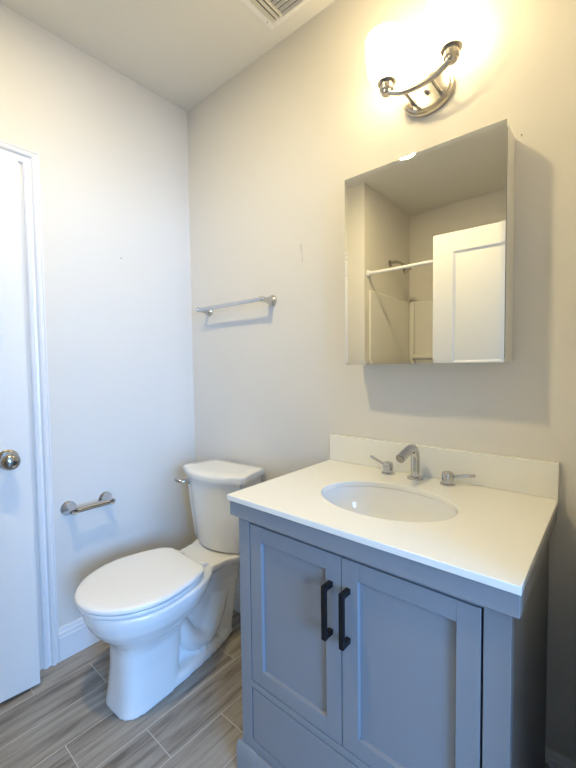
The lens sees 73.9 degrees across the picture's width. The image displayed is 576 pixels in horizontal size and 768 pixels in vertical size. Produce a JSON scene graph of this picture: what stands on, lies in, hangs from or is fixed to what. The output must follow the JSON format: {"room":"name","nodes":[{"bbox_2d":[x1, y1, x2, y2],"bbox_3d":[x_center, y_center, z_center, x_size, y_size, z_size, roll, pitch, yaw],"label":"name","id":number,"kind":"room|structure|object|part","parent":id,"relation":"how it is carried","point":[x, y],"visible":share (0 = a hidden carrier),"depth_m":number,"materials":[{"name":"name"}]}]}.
{"room":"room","nodes":[
{"label":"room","id":0,"kind":"room"},
{"bbox_2d":[0,3,196,668],"bbox_3d":[-1.079,-0.126,1.554,0.100,2.617,1.580,1,3,41],"label":"wall","id":1,"kind":"structure","parent":0,"point":[113,151],"depth_m":1.76,"materials":[{"name":"paint"}]},
{"bbox_2d":[0,154,39,702],"bbox_3d":[-1.243,0.185,1.230,0.691,2.005,0.194,-3,4,-44],"label":"door","id":2,"kind":"structure","parent":1,"relation":"in","point":[19,643],"depth_m":1.43,"materials":[{"name":"white paint"}]},
{"bbox_3d":[-1.007,0.278,1.384,0.071,0.071,0.079,-3,4,-44],"label":"knob","id":3,"kind":"part","parent":2,"relation":"part of","materials":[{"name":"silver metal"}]},
{"bbox_2d":[0,140,59,668],"bbox_3d":[-1.263,0.147,1.255,0.020,2.103,0.859,1,3,41],"label":"trim","id":4,"kind":"structure","parent":1,"relation":"attached to","point":[29,160],"depth_m":1.55,"materials":[{"name":"white paint"}]},
{"bbox_2d":[18,163,41,669],"bbox_3d":[-1.310,0.173,1.293,0.100,2.050,0.738,1,3,41],"label":"trim","id":5,"kind":"structure","parent":1,"relation":"attached to","point":[19,172],"depth_m":1.53,"materials":[{"name":"white paint"}]},
{"bbox_2d":[58,617,99,661],"bbox_3d":[-0.745,1.095,1.894,0.014,0.140,0.704,1,3,41],"label":"baseboard","id":6,"kind":"structure","parent":1,"relation":"attached to","point":[74,636],"depth_m":1.67,"materials":[{"name":"white paint"}]},
{"bbox_2d":[60,491,115,515],"bbox_3d":[-0.867,0.532,1.686,0.076,0.063,0.221,1,3,41],"label":"paper holder","id":7,"kind":"object","parent":1,"relation":"attached to","point":[105,498],"visible":1,"depth_m":1.65,"materials":[{"name":"silver metal"}]},
{"bbox_3d":[-0.918,0.535,1.626,0.076,0.063,0.063,1,3,41],"label":"post","id":8,"kind":"part","parent":7,"relation":"part of","materials":[{"name":"silver metal"}]},
{"bbox_3d":[-0.849,0.532,1.671,0.023,0.023,0.134,1,3,41],"label":"rail","id":9,"kind":"part","parent":7,"relation":"part of","materials":[{"name":"silver metal"}]},
{"bbox_3d":[-0.816,0.529,1.746,0.076,0.063,0.063,1,3,41],"label":"post","id":10,"kind":"part","parent":7,"relation":"part of","materials":[{"name":"silver metal"}]},
{"bbox_2d":[0,609,242,767],"bbox_3d":[-0.624,1.257,0.688,1.970,0.080,2.620,1,3,41],"label":"floor","id":11,"kind":"structure","parent":0,"point":[65,720],"depth_m":1.35,"materials":[{"name":"grey tile"}]},
{"bbox_2d":[75,459,263,720],"bbox_3d":[-0.469,0.786,1.595,0.415,0.777,0.759,1,3,37],"label":"toilet","id":12,"kind":"object","parent":11,"relation":"on","point":[164,612],"visible":0.97,"depth_m":1.48,"materials":[{"name":"ceramic"}]},
{"bbox_3d":[-0.570,0.767,1.473,0.395,0.016,0.438,1,3,37],"label":"seat","id":13,"kind":"part","parent":12,"relation":"part of","materials":[{"name":"plastic"}]},
{"bbox_3d":[-0.570,0.745,1.472,0.399,0.022,0.442,1,3,37],"label":"lid","id":14,"kind":"part","parent":12,"relation":"part of","materials":[{"name":"plastic"}]},
{"bbox_3d":[-0.463,0.968,1.598,0.374,0.413,0.725,1,3,37],"label":"bowl","id":15,"kind":"part","parent":12,"relation":"part of","materials":[{"name":"ceramic"}]},
{"bbox_3d":[-0.505,0.463,1.824,0.073,0.034,0.035,-1,3,-13],"label":"flush lever","id":16,"kind":"part","parent":12,"relation":"part of","materials":[{"name":"silver metal"}]},
{"bbox_3d":[-0.315,0.406,1.776,0.400,0.038,0.246,1,3,37],"label":"tank lid","id":17,"kind":"part","parent":12,"relation":"part of","materials":[{"name":"ceramic"}]},
{"bbox_3d":[-0.310,0.587,1.789,0.372,0.324,0.220,1,3,37],"label":"tank","id":18,"kind":"part","parent":12,"relation":"part of","materials":[{"name":"ceramic"}]},
{"bbox_2d":[230,501,556,767],"bbox_3d":[0.283,0.761,1.102,0.742,0.851,0.542,1,3,41],"label":"bathroom vanity","id":19,"kind":"object","parent":11,"relation":"on","point":[354,654],"visible":0.87,"depth_m":0.88,"materials":[{"name":"grey paint"}]},
{"bbox_3d":[0.015,0.639,1.023,0.308,0.466,0.018,1,3,41],"label":"door","id":20,"kind":"part","parent":19,"relation":"part of","materials":[{"name":"grey paint"}]},
{"bbox_3d":[0.136,0.980,0.939,0.614,0.155,0.018,1,3,41],"label":"drawer","id":21,"kind":"part","parent":19,"relation":"part of","materials":[{"name":"grey paint"}]},
{"bbox_3d":[0.093,0.542,0.917,0.012,0.131,0.034,1,3,41],"label":"handle","id":22,"kind":"part","parent":19,"relation":"part of","materials":[{"name":"black metal"}]},
{"bbox_3d":[0.131,0.543,0.885,0.012,0.131,0.034,1,3,41],"label":"handle","id":23,"kind":"part","parent":19,"relation":"part of","materials":[{"name":"black metal"}]},
{"bbox_2d":[227,434,559,595],"bbox_3d":[0.283,0.277,1.087,0.747,0.116,0.552,1,3,41],"label":"countertop","id":24,"kind":"structure","parent":19,"relation":"on","point":[495,538],"depth_m":1.03,"materials":[{"name":"white stone"}]},
{"bbox_2d":[322,486,456,521],"bbox_3d":[0.271,0.412,1.074,0.422,0.152,0.308,1,3,41],"label":"undermount sink","id":25,"kind":"object","parent":24,"relation":"in","point":[377,502],"visible":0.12,"depth_m":1.20,"materials":[{"name":"ceramic"}]},
{"bbox_2d":[370,444,475,486],"bbox_3d":[0.390,0.253,1.216,0.348,0.118,0.149,1,3,41],"label":"faucet","id":26,"kind":"object","parent":24,"relation":"on","point":[448,477],"visible":1,"depth_m":1.23,"materials":[{"name":"silver metal"}]},
{"bbox_3d":[0.316,0.269,1.349,0.009,0.028,0.063,-3,3,-42],"label":"lever","id":27,"kind":"part","parent":26,"relation":"part of","materials":[{"name":"silver metal"}]},
{"bbox_3d":[0.344,0.287,1.318,0.045,0.041,0.045,1,3,41],"label":"handle","id":28,"kind":"part","parent":26,"relation":"part of","materials":[{"name":"silver metal"}]},
{"bbox_3d":[0.386,0.253,1.218,0.052,0.118,0.146,1,3,41],"label":"spout","id":29,"kind":"part","parent":26,"relation":"part of","materials":[{"name":"silver metal"}]},
{"bbox_3d":[0.495,0.291,1.189,0.045,0.041,0.045,1,3,41],"label":"handle","id":30,"kind":"part","parent":26,"relation":"part of","materials":[{"name":"silver metal"}]},
{"bbox_3d":[0.537,0.282,1.171,0.066,0.018,0.009,0,3,23],"label":"lever","id":31,"kind":"part","parent":26,"relation":"part of","materials":[{"name":"silver metal"}]},
{"bbox_3d":[0.282,0.358,1.089,0.742,0.045,0.528,1,3,41],"label":"rail","id":32,"kind":"part","parent":19,"relation":"part of","materials":[{"name":"grey paint"}]},
{"bbox_3d":[0.293,1.134,1.126,0.739,0.105,0.522,1,3,41],"label":"moulding","id":33,"kind":"part","parent":19,"relation":"part of","materials":[{"name":"grey paint"}]},
{"bbox_3d":[0.250,0.645,0.823,0.303,0.466,0.018,1,3,41],"label":"door","id":34,"kind":"part","parent":19,"relation":"part of","materials":[{"name":"grey paint"}]},
{"bbox_2d":[0,0,334,111],"bbox_3d":[-0.632,-1.446,0.544,2.040,0.100,2.620,1,3,41],"label":"ceiling","id":35,"kind":"structure","parent":0,"point":[181,51],"depth_m":1.58,"materials":[{"name":"white paint"}]},
{"bbox_2d":[241,0,309,29],"bbox_3d":[-0.050,-1.432,1.371,0.270,0.017,0.270,1,3,41],"label":"ceiling vent","id":36,"kind":"object","parent":35,"relation":"in","point":[272,13],"visible":1,"depth_m":1.47,"materials":[{"name":"plastic"}]},
{"bbox_2d":[187,0,575,761],"bbox_3d":[0.178,-0.143,1.584,1.970,2.617,0.100,1,3,41],"label":"wall","id":37,"kind":"structure","parent":0,"point":[273,150],"depth_m":1.43,"materials":[{"name":"paint"}]},
{"bbox_2d":[196,295,276,315],"bbox_3d":[-0.267,-0.375,1.831,0.500,0.053,0.084,1,3,41],"label":"towel bar","id":38,"kind":"object","parent":37,"relation":"attached to","point":[271,300],"visible":1,"depth_m":1.74,"materials":[{"name":"silver metal"}]},
{"bbox_3d":[-0.437,-0.379,1.976,0.053,0.053,0.084,1,3,41],"label":"post","id":39,"kind":"part","parent":38,"relation":"part of","materials":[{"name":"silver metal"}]},
{"bbox_3d":[-0.285,-0.374,1.810,0.423,0.017,0.017,1,3,41],"label":"rail","id":40,"kind":"part","parent":38,"relation":"part of","materials":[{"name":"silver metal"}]},
{"bbox_3d":[-0.098,-0.371,1.686,0.053,0.053,0.084,1,3,41],"label":"post","id":41,"kind":"part","parent":38,"relation":"part of","materials":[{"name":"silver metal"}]},
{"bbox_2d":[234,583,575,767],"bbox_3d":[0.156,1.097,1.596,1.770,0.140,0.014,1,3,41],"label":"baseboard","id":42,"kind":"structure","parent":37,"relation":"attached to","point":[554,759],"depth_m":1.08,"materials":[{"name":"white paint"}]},
{"bbox_2d":[365,0,476,117],"bbox_3d":[0.402,-0.978,1.170,0.332,0.227,0.166,1,3,41],"label":"wall light","id":43,"kind":"object","parent":37,"relation":"attached to","point":[451,23],"visible":1,"depth_m":1.16,"materials":[{"name":"white glass"}]},
{"bbox_3d":[0.314,-1.028,1.220,0.132,0.129,0.132,1,3,41],"label":"lamp shade","id":44,"kind":"part","parent":43,"relation":"part of","materials":[{"name":"white glass"}]},
{"bbox_3d":[0.386,-0.908,1.218,0.012,0.012,0.079,1,3,41],"label":"support rod","id":45,"kind":"part","parent":43,"relation":"part of","materials":[{"name":"silver metal"}]},
{"bbox_3d":[0.449,-0.907,1.163,0.012,0.012,0.079,1,3,41],"label":"support rod","id":46,"kind":"part","parent":43,"relation":"part of","materials":[{"name":"silver metal"}]},
{"bbox_3d":[0.466,-1.024,1.090,0.132,0.129,0.132,1,3,41],"label":"lamp shade","id":47,"kind":"part","parent":43,"relation":"part of","materials":[{"name":"white glass"}]},
{"bbox_2d":[345,118,514,364],"bbox_3d":[0.424,-0.383,1.218,0.495,0.636,0.114,1,3,41],"label":"medicine cabinet","id":48,"kind":"object","parent":37,"relation":"attached to","point":[429,233],"visible":1,"depth_m":1.13,"materials":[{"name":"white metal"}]},
{"bbox_2d":[330,434,559,499],"bbox_3d":[0.456,0.258,1.289,0.747,0.100,0.018,1,3,41],"label":"backsplash","id":49,"kind":"structure","parent":37,"relation":"attached to","point":[535,477],"depth_m":1.19,"materials":[{"name":"white stone"}]}
]}

